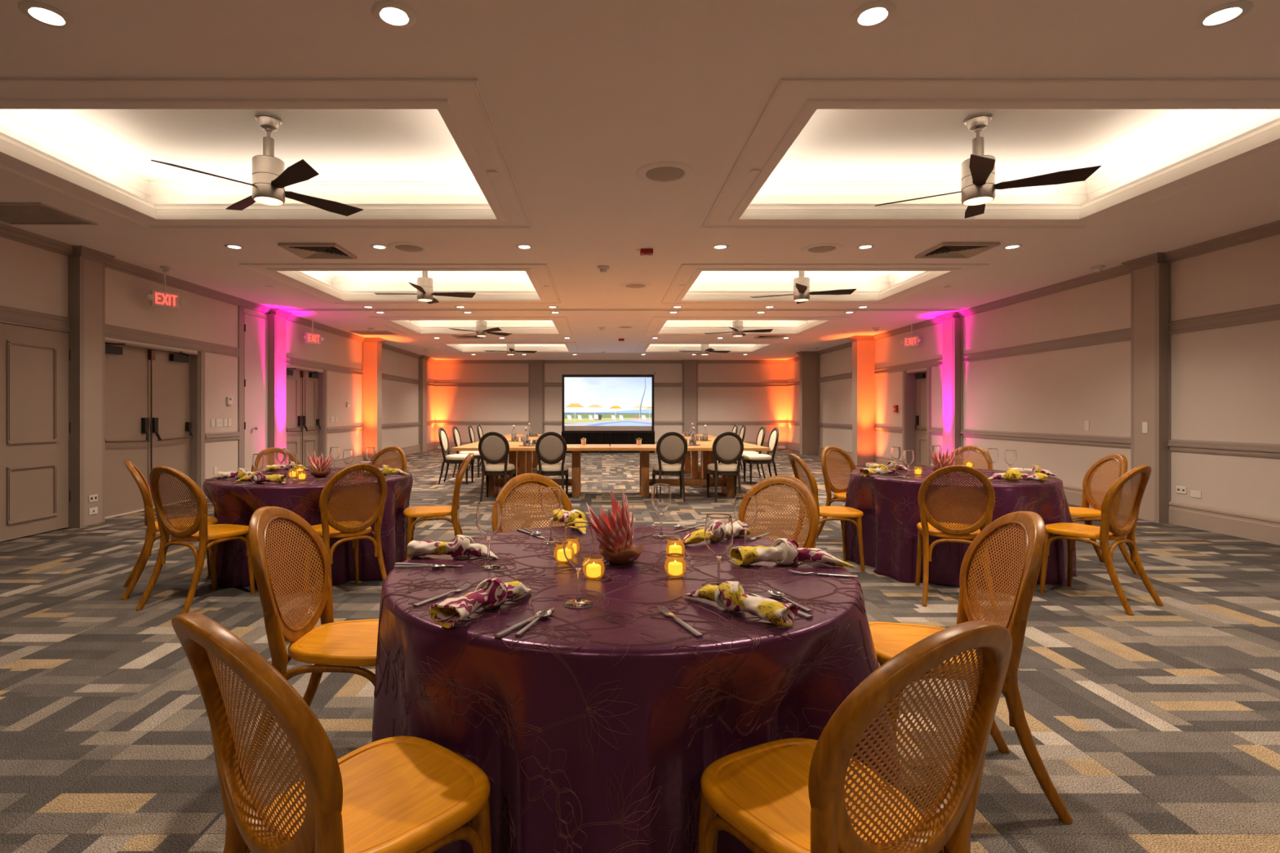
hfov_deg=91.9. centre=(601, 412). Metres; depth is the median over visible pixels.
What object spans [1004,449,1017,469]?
wine glass
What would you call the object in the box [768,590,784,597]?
spoon bowl
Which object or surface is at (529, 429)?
water bottle
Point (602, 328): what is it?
smoke detector
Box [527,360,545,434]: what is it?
trim
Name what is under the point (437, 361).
trim
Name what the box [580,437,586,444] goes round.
potted succulent
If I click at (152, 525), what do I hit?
chair
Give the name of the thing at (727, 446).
dining chair
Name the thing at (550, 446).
dining chair
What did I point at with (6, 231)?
trim
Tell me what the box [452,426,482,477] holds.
dining chair
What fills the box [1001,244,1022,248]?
recessed light
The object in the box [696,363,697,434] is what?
trim
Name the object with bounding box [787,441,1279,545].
baseboard
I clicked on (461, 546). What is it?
napkin
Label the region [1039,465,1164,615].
chair
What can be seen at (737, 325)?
ceiling fan
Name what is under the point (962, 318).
trim
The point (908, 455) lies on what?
wine glass
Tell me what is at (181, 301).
lamp
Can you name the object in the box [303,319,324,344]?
exit sign
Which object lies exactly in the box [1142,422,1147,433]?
light switch
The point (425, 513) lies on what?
chair
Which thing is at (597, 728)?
tablecloth
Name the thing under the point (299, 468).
votive holder
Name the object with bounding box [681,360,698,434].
trim
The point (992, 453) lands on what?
wine glass
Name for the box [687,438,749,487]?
trestle table
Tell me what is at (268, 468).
napkin
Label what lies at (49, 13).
recessed light
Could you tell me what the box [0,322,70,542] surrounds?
door
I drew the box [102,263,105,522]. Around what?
trim
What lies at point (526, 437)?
water bottle
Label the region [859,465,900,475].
napkin
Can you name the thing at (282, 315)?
trim
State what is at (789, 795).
chair
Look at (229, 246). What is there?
recessed light
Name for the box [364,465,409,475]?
napkin
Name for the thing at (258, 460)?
wine glass
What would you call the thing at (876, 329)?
smoke detector
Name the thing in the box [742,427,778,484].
dining chair
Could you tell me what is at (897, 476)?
teaspoon
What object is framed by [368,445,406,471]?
chair
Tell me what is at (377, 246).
recessed light
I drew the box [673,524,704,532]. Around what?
knife
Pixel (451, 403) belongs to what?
wall
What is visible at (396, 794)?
chair
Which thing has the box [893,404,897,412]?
station
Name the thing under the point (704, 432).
water bottle
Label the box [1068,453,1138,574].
chair
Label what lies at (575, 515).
napkin
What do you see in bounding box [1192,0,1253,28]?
recessed light
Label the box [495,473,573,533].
chair
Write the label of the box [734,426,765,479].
dining chair
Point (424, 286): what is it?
ceiling fan
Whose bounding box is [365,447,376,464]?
wine glass
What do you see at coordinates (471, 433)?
dining chair
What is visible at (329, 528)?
chair
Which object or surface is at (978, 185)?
ceiling fan
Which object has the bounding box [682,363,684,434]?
trim
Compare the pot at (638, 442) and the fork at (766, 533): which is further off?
the pot at (638, 442)
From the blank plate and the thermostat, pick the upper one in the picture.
the thermostat
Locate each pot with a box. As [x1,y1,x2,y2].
[581,440,586,444]
[636,440,641,444]
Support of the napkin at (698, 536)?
on the tablecloth at (597, 728)
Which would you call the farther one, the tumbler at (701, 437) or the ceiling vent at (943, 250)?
the tumbler at (701, 437)
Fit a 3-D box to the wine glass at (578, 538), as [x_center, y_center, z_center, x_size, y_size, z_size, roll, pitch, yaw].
[-0.063,0.407,1.659,0.083,0.215,0.083,0,0,-11]
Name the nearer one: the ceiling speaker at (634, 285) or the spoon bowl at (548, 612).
the spoon bowl at (548, 612)
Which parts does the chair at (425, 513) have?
leg, leg, seat, leg, leg, frame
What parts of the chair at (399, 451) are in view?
cane panel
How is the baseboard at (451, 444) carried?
attached to the wall at (451, 403)
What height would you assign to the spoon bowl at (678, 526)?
0.008 m
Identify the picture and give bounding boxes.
[564,377,652,426]
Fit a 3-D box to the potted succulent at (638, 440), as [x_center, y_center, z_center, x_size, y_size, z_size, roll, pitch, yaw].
[0.598,0.461,9.928,0.110,0.117,0.096,0,0,-24]
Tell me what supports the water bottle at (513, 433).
on the serving tray
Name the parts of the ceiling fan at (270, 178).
fan blade, fan blade, fan blade, fan blade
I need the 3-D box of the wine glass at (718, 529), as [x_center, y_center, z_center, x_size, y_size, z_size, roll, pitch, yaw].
[0.340,0.407,1.796,0.083,0.215,0.083,0,0,-19]
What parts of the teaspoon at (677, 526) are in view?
handle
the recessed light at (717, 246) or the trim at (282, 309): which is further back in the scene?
the trim at (282, 309)
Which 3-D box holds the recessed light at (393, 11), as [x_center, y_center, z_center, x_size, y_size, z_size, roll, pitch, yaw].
[-0.950,-1.825,2.830,0.196,0.028,0.196,0,0,0]
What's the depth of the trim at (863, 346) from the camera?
14.70 m
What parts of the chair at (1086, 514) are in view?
seat, leg, cane panel, frame, leg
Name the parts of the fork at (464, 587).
handle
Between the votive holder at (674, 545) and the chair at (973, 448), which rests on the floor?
the chair at (973, 448)
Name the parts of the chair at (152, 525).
leg, frame, leg, seat, leg, leg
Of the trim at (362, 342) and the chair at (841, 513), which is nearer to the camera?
the chair at (841, 513)
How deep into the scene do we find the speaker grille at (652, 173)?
4.70 m
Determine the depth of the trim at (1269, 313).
8.12 m
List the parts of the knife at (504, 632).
handle, blade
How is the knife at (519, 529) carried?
on the tablecloth at (597, 728)
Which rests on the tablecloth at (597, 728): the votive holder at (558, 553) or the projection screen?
the votive holder at (558, 553)
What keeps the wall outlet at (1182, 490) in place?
attached to the wall at (1225, 381)
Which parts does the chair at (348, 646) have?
leg, frame, cane panel, leg, seat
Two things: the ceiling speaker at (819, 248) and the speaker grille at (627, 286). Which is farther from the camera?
the speaker grille at (627, 286)
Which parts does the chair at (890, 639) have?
leg, seat, leg, cane panel, frame, leg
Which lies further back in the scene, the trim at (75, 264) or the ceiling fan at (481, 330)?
the ceiling fan at (481, 330)
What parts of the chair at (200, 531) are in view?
leg, cane panel, frame, leg, seat, leg, leg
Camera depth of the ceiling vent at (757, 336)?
14.79 m
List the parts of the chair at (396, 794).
leg, cane panel, frame, leg, seat, leg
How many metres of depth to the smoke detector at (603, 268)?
7.69 m
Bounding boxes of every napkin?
[216,467,254,479]
[233,471,287,483]
[266,464,309,471]
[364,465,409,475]
[407,534,497,559]
[429,577,531,628]
[552,509,586,523]
[682,521,750,545]
[684,581,798,626]
[729,537,853,567]
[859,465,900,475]
[868,461,910,471]
[987,469,1047,481]
[1006,465,1057,476]
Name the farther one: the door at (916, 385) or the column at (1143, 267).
the door at (916, 385)
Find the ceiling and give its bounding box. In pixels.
[0,0,1279,359]
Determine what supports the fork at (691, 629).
on the tablecloth at (597, 728)
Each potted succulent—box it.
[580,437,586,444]
[635,437,641,444]
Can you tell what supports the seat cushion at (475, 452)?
on the dining chair at (456, 437)
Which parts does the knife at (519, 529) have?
handle, blade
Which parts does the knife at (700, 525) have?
handle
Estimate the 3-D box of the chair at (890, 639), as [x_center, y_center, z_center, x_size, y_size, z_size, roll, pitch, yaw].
[1.207,0.810,2.161,0.575,0.936,0.447,0,0,9]
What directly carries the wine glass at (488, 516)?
on the tablecloth at (597, 728)
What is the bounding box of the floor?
[0,448,1279,852]
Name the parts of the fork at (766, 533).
handle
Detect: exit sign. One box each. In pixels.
[146,272,185,309]
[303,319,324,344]
[900,323,920,346]
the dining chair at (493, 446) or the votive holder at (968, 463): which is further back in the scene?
the dining chair at (493, 446)
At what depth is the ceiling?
4.91 m
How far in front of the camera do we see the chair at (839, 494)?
6.19 m
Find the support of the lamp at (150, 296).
attached to the exit sign at (164, 299)
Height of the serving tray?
0.012 m
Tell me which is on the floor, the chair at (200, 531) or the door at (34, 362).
the chair at (200, 531)
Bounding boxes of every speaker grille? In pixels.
[395,244,422,251]
[625,284,645,288]
[645,166,684,181]
[808,245,835,252]
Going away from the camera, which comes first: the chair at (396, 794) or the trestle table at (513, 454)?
the chair at (396, 794)
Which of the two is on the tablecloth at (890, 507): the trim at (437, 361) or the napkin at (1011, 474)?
the napkin at (1011, 474)
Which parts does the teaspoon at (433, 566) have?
handle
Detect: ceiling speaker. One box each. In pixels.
[386,241,430,253]
[614,325,635,328]
[619,281,651,288]
[635,160,694,184]
[800,242,843,253]
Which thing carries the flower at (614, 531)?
in the wooden bowl at (628, 557)
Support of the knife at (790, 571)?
on the tablecloth at (597, 728)
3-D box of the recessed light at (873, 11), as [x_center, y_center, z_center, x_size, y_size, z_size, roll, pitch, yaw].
[1.240,-1.825,2.830,0.196,0.028,0.196,0,0,0]
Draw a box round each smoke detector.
[160,266,174,273]
[597,265,609,272]
[598,326,605,330]
[872,327,879,331]
[1089,265,1105,272]
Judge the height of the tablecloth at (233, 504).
0.753 m
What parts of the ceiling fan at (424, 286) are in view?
fan blade, fan blade, fan blade, fan blade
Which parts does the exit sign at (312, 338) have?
stem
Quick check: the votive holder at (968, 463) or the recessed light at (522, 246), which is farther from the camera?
the recessed light at (522, 246)
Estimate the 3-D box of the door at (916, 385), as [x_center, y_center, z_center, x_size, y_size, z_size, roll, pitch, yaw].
[6.623,0.185,12.765,0.313,2.170,1.130,0,0,0]
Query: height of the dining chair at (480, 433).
1.002 m
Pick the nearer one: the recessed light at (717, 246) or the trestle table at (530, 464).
the recessed light at (717, 246)
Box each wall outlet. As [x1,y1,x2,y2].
[88,493,97,502]
[88,506,97,515]
[213,466,217,475]
[1176,485,1186,493]
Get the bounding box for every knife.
[235,482,271,485]
[395,562,462,566]
[493,607,554,637]
[516,528,545,538]
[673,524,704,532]
[749,592,813,618]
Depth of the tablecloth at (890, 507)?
4.62 m
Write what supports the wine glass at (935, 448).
on the tablecloth at (890, 507)
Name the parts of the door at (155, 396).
vertical rod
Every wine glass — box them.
[252,453,265,484]
[275,448,286,475]
[284,453,297,483]
[328,447,339,472]
[342,449,354,476]
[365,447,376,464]
[475,501,501,569]
[540,487,561,544]
[563,521,594,608]
[651,484,671,537]
[704,513,733,586]
[733,493,757,546]
[890,446,901,472]
[902,449,914,477]
[931,445,942,469]
[958,446,968,465]
[986,448,998,475]
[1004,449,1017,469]
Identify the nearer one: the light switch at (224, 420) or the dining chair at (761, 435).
the light switch at (224, 420)
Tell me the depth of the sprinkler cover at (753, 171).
4.65 m
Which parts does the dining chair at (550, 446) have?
leg, frame, seat rail, leg, leg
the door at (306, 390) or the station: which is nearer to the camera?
the door at (306, 390)
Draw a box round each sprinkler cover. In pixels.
[486,170,497,175]
[749,169,760,174]
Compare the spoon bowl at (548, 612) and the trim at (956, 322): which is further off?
the trim at (956, 322)
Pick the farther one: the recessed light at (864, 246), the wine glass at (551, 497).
the recessed light at (864, 246)
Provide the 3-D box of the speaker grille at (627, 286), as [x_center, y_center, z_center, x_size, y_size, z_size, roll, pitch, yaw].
[0.480,-1.812,8.850,0.300,0.006,0.300,0,0,0]
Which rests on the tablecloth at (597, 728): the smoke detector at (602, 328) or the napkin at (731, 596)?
the napkin at (731, 596)
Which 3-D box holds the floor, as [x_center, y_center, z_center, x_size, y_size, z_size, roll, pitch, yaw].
[0.325,1.270,9.200,14.350,0.001,25.400,0,0,0]
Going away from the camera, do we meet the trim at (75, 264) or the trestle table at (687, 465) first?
the trim at (75, 264)
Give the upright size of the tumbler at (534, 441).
0.096 m
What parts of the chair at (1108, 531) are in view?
leg, leg, seat, leg, frame, cane panel, leg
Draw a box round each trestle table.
[451,444,610,496]
[469,438,537,486]
[504,434,542,473]
[610,444,769,496]
[676,434,716,473]
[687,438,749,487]
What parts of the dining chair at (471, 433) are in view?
frame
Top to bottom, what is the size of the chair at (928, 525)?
0.936 m
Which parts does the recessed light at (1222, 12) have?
bulb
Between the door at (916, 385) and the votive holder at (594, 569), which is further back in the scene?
the door at (916, 385)
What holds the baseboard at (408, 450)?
attached to the wall at (33, 278)
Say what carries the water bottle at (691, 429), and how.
on the serving tray
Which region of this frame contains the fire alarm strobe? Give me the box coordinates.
[640,248,653,255]
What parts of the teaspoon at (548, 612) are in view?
handle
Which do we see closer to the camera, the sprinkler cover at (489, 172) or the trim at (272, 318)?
the sprinkler cover at (489, 172)
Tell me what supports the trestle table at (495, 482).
on the floor
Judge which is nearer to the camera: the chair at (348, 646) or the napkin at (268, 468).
the chair at (348, 646)
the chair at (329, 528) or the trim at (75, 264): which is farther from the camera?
the trim at (75, 264)
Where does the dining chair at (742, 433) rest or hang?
on the floor
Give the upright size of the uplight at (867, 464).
0.104 m
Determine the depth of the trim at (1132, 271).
7.47 m
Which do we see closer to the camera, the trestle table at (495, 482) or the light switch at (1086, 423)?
the light switch at (1086, 423)
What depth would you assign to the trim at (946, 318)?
11.46 m
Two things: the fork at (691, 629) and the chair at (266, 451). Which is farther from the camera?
the chair at (266, 451)
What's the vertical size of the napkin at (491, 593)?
0.079 m
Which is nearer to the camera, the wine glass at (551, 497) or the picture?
the wine glass at (551, 497)
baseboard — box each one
[204,441,435,498]
[435,441,787,448]
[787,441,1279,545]
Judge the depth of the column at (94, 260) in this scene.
6.98 m
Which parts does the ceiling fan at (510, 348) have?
fan blade, fan blade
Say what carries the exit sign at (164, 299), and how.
hanging from the ceiling
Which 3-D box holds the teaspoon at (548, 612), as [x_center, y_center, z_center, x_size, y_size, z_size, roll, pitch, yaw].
[-0.165,0.509,1.501,0.037,0.008,0.176,0,0,19]
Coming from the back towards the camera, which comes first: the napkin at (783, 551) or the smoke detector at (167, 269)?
the smoke detector at (167, 269)
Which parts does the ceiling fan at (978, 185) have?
fan blade, fan blade, fan blade, fan blade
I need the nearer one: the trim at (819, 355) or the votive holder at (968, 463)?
the votive holder at (968, 463)
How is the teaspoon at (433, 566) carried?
on the tablecloth at (597, 728)
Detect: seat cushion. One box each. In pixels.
[445,453,473,460]
[458,450,479,455]
[484,462,515,471]
[537,462,568,471]
[653,462,684,471]
[706,462,737,471]
[742,450,758,456]
[743,453,771,460]
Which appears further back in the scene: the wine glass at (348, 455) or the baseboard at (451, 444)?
the baseboard at (451, 444)
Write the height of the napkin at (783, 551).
0.087 m
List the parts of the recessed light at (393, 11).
bulb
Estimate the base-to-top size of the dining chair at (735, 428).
1.002 m
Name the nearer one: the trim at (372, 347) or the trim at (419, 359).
the trim at (372, 347)
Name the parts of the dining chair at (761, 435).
leg, frame, leg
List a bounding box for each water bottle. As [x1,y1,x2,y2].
[511,425,516,440]
[523,426,528,445]
[527,422,531,435]
[689,422,693,434]
[690,426,696,444]
[702,425,707,440]
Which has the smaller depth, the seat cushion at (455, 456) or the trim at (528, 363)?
the seat cushion at (455, 456)
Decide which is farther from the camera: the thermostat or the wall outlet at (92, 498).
the thermostat
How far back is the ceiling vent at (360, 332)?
14.03 m
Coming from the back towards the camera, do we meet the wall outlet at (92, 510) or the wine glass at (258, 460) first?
the wall outlet at (92, 510)
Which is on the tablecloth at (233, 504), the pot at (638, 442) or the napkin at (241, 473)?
the napkin at (241, 473)
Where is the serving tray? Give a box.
[518,444,535,446]
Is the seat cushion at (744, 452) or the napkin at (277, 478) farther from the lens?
the seat cushion at (744, 452)
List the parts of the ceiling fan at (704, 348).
fan blade, fan blade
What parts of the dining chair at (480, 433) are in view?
frame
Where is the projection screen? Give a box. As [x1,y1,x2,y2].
[561,372,656,453]
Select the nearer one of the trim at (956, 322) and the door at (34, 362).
the door at (34, 362)
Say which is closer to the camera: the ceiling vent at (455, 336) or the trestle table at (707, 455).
the trestle table at (707, 455)
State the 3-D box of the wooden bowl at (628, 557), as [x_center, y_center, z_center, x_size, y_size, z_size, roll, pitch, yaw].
[0.066,0.486,2.120,0.155,0.057,0.156,0,0,-17]
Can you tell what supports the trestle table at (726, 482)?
on the floor
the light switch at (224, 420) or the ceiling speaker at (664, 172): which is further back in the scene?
the light switch at (224, 420)
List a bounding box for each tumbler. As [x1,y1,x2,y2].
[514,435,518,440]
[532,439,537,445]
[699,435,703,440]
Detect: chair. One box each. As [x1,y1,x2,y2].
[120,460,217,599]
[135,466,255,613]
[171,612,492,852]
[244,506,378,774]
[251,447,300,471]
[303,463,386,610]
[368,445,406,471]
[402,453,473,559]
[438,427,473,484]
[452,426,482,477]
[467,424,475,471]
[476,423,483,466]
[478,431,515,501]
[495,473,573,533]
[535,431,568,502]
[652,431,687,502]
[697,620,1012,852]
[706,431,743,502]
[718,424,746,471]
[731,423,737,464]
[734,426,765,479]
[735,475,818,548]
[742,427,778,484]
[788,453,864,572]
[816,445,856,538]
[868,511,1073,824]
[915,465,997,613]
[947,445,991,469]
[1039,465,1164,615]
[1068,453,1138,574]
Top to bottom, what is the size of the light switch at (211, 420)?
0.120 m
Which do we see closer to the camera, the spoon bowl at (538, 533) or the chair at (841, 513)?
the spoon bowl at (538, 533)
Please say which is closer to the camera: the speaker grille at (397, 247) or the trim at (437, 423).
the speaker grille at (397, 247)
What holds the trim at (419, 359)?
attached to the wall at (33, 278)
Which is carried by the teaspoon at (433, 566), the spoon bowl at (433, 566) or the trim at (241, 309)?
the spoon bowl at (433, 566)
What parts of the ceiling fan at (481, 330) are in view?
fan blade, fan blade, fan blade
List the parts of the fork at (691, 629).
handle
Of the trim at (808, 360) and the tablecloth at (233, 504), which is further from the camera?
the trim at (808, 360)
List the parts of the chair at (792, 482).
cane panel, leg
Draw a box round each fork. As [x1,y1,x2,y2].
[412,583,471,606]
[657,605,703,637]
[747,532,770,540]
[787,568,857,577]
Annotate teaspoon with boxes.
[261,482,286,485]
[394,564,446,568]
[514,609,551,636]
[523,528,541,535]
[673,523,700,528]
[768,590,812,612]
[880,475,903,477]
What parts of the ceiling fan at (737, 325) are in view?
fan blade, fan blade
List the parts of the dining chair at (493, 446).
leg, leg, frame, seat rail, leg, leg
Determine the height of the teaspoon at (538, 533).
0.008 m
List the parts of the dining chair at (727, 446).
leg, leg, seat rail, frame, leg, leg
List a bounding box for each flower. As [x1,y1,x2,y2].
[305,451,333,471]
[582,488,633,553]
[928,447,956,469]
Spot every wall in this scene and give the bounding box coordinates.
[0,236,434,479]
[434,363,787,441]
[787,234,1279,517]
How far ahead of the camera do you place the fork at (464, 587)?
1.71 m
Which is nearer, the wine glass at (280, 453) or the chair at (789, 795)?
the chair at (789, 795)
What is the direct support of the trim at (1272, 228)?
attached to the wall at (1225, 381)
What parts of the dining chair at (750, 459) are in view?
leg, leg, seat rail, leg, frame, leg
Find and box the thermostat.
[226,396,232,404]
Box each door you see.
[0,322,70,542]
[105,339,204,518]
[244,313,267,471]
[285,364,327,468]
[902,367,931,466]
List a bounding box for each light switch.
[210,418,213,426]
[215,418,222,426]
[223,418,226,426]
[227,418,231,426]
[1084,421,1088,431]
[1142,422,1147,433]
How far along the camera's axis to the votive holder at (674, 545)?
2.17 m
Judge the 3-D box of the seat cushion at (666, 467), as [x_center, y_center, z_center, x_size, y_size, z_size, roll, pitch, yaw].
[0.985,0.798,9.050,0.462,0.093,0.470,0,0,-2]
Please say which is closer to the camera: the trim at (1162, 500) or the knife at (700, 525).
the knife at (700, 525)
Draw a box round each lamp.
[146,293,154,299]
[178,298,185,304]
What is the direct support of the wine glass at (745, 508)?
on the tablecloth at (597, 728)
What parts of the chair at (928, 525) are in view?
leg, leg, seat, cane panel, frame, leg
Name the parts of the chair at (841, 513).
leg, cane panel, frame, leg, seat, leg, leg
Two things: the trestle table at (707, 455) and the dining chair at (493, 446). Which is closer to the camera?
the dining chair at (493, 446)
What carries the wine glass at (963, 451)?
on the tablecloth at (890, 507)
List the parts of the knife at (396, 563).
handle, blade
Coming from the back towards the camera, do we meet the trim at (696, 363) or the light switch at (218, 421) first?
the trim at (696, 363)
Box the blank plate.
[1190,489,1201,498]
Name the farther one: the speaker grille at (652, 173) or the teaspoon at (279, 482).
the speaker grille at (652, 173)
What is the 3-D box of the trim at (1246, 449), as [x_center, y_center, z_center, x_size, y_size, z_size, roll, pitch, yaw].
[6.484,0.372,9.200,0.032,0.135,24.800,0,0,0]
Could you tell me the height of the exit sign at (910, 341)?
0.468 m
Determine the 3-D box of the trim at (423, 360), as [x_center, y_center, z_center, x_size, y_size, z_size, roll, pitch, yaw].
[-5.815,-0.275,20.025,0.330,3.090,0.610,0,0,0]
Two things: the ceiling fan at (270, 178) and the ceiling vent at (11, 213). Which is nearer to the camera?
the ceiling fan at (270, 178)
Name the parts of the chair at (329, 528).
leg, leg, seat, frame, cane panel, leg, leg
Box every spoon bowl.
[429,564,446,568]
[532,531,541,535]
[535,609,551,617]
[673,524,684,528]
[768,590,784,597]
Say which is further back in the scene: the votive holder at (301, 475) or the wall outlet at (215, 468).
the wall outlet at (215, 468)
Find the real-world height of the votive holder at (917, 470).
0.066 m
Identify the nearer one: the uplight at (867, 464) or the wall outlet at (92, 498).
the wall outlet at (92, 498)
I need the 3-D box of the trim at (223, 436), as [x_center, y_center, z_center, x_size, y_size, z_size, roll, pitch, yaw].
[-5.834,0.372,9.200,0.032,0.135,24.800,0,0,0]
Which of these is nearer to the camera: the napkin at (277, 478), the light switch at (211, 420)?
the napkin at (277, 478)
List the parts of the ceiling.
coffer moulding, coffer frame, coffer frame, coffer moulding, coffer frame, coffer moulding, coffer frame, coffer moulding, coffer moulding, coffer frame, coffer moulding, coffer frame, coffer moulding, coffer frame, coffer frame, coffer moulding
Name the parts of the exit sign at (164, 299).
stem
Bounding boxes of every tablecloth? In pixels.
[202,467,413,595]
[371,524,899,852]
[842,466,1079,595]
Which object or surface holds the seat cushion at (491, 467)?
on the dining chair at (493, 446)
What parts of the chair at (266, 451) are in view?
cane panel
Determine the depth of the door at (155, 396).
8.11 m
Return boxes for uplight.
[360,461,369,464]
[866,462,876,467]
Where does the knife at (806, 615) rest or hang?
on the tablecloth at (597, 728)
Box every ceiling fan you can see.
[151,112,363,216]
[374,271,475,304]
[448,320,511,336]
[484,344,537,355]
[678,344,729,355]
[704,320,773,337]
[750,271,856,303]
[875,112,1101,218]
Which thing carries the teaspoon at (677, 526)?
on the tablecloth at (597, 728)
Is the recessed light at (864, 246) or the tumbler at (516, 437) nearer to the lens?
the recessed light at (864, 246)
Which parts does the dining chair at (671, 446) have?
leg, leg, seat rail, frame, leg, leg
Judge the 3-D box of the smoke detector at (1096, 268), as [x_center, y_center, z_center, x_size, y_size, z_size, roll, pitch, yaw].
[6.180,-1.784,7.710,0.150,0.070,0.150,0,0,0]
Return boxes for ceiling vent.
[0,202,97,224]
[277,243,356,258]
[350,330,396,334]
[452,335,483,338]
[753,335,786,338]
[915,242,999,258]
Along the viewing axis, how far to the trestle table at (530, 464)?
12.88 m
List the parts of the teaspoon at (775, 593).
handle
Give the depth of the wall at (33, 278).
9.43 m
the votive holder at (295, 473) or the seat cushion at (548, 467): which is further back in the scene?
the seat cushion at (548, 467)
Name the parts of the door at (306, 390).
vertical rod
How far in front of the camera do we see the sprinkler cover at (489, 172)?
4.67 m
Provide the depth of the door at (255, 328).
10.43 m
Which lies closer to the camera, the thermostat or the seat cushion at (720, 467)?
the seat cushion at (720, 467)
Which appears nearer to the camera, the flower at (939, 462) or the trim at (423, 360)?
the flower at (939, 462)
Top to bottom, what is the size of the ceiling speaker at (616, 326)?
0.012 m
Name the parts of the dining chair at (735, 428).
frame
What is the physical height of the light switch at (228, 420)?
0.120 m
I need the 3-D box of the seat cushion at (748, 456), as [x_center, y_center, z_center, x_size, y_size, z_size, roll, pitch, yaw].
[2.800,0.798,11.100,0.470,0.093,0.462,0,0,-2]
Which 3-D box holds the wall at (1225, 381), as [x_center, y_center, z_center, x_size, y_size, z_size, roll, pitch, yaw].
[6.625,-0.275,9.200,0.250,3.090,25.200,0,0,0]
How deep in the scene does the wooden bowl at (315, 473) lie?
4.87 m
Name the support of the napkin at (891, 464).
on the tablecloth at (890, 507)
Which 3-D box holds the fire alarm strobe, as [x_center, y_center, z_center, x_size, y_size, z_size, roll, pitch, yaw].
[0.500,-1.788,6.920,0.140,0.062,0.110,0,0,0]
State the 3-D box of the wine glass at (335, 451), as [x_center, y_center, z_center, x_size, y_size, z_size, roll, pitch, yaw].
[-2.300,0.407,5.320,0.083,0.215,0.083,0,0,26]
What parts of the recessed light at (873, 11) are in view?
bulb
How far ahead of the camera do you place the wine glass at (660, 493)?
2.54 m
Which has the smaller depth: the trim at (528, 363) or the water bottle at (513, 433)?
the water bottle at (513, 433)
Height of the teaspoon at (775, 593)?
0.008 m
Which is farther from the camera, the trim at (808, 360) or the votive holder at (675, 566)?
the trim at (808, 360)
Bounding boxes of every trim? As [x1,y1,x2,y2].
[0,222,435,363]
[0,305,435,386]
[67,256,84,528]
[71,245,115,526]
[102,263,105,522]
[204,421,435,442]
[238,306,244,468]
[266,314,276,465]
[269,308,293,465]
[279,308,968,311]
[361,342,363,453]
[362,337,386,464]
[418,359,419,444]
[419,355,430,452]
[435,360,787,363]
[435,382,787,386]
[435,421,787,425]
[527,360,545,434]
[528,363,529,421]
[542,363,544,433]
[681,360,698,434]
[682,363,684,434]
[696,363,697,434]
[786,220,1279,363]
[786,421,1279,457]
[787,303,1279,386]
[795,351,818,454]
[818,355,820,446]
[847,335,875,466]
[935,311,959,456]
[951,317,960,465]
[960,317,963,465]
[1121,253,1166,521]
[1130,270,1133,502]
[1154,262,1169,523]
[1168,262,1171,501]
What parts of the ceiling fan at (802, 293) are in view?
fan blade, fan blade, fan blade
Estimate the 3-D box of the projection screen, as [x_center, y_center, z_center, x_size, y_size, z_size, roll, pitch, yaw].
[0.216,0.009,19.485,2.943,2.522,0.630,0,0,0]
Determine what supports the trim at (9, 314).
attached to the wall at (33, 278)
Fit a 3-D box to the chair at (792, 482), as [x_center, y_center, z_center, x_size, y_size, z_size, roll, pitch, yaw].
[0.825,0.810,3.143,0.447,0.936,0.575,0,0,38]
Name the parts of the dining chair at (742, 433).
frame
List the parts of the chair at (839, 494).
leg, frame, cane panel, seat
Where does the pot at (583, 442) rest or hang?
on the potted succulent at (584, 440)
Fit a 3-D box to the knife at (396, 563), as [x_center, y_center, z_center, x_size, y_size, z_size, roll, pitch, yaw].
[-0.579,0.512,2.075,0.236,0.006,0.019,0,0,7]
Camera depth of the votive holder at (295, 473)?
4.87 m
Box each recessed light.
[17,0,75,28]
[223,244,244,248]
[369,244,388,248]
[371,0,416,28]
[515,244,533,248]
[711,244,729,248]
[849,0,896,28]
[855,244,875,248]
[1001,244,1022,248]
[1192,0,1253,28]
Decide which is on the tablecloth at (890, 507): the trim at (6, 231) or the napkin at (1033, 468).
the napkin at (1033, 468)
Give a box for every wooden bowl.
[309,469,330,477]
[598,543,643,564]
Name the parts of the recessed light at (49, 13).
bulb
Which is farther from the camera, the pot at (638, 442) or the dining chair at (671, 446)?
the pot at (638, 442)
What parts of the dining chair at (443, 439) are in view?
leg, frame, leg, seat rail, leg, leg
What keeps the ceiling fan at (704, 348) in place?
hanging from the ceiling
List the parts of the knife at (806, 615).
blade, handle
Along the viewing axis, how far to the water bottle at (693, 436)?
9.75 m
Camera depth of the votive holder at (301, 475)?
4.71 m
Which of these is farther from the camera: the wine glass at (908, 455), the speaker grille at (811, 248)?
the speaker grille at (811, 248)
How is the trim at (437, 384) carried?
attached to the wall at (451, 403)
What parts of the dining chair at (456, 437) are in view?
leg, frame, leg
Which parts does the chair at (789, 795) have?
leg, seat, leg, frame, cane panel, leg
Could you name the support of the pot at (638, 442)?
on the potted succulent at (638, 440)
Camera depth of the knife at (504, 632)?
1.47 m
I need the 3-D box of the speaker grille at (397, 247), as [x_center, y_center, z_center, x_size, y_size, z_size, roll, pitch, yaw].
[-2.130,-1.812,6.820,0.300,0.006,0.300,0,0,0]
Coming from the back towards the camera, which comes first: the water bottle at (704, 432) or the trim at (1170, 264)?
the water bottle at (704, 432)
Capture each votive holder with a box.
[288,468,297,477]
[296,466,304,472]
[297,471,306,479]
[553,541,568,563]
[582,555,604,580]
[664,553,686,577]
[665,537,684,554]
[913,466,923,475]
[964,460,973,467]

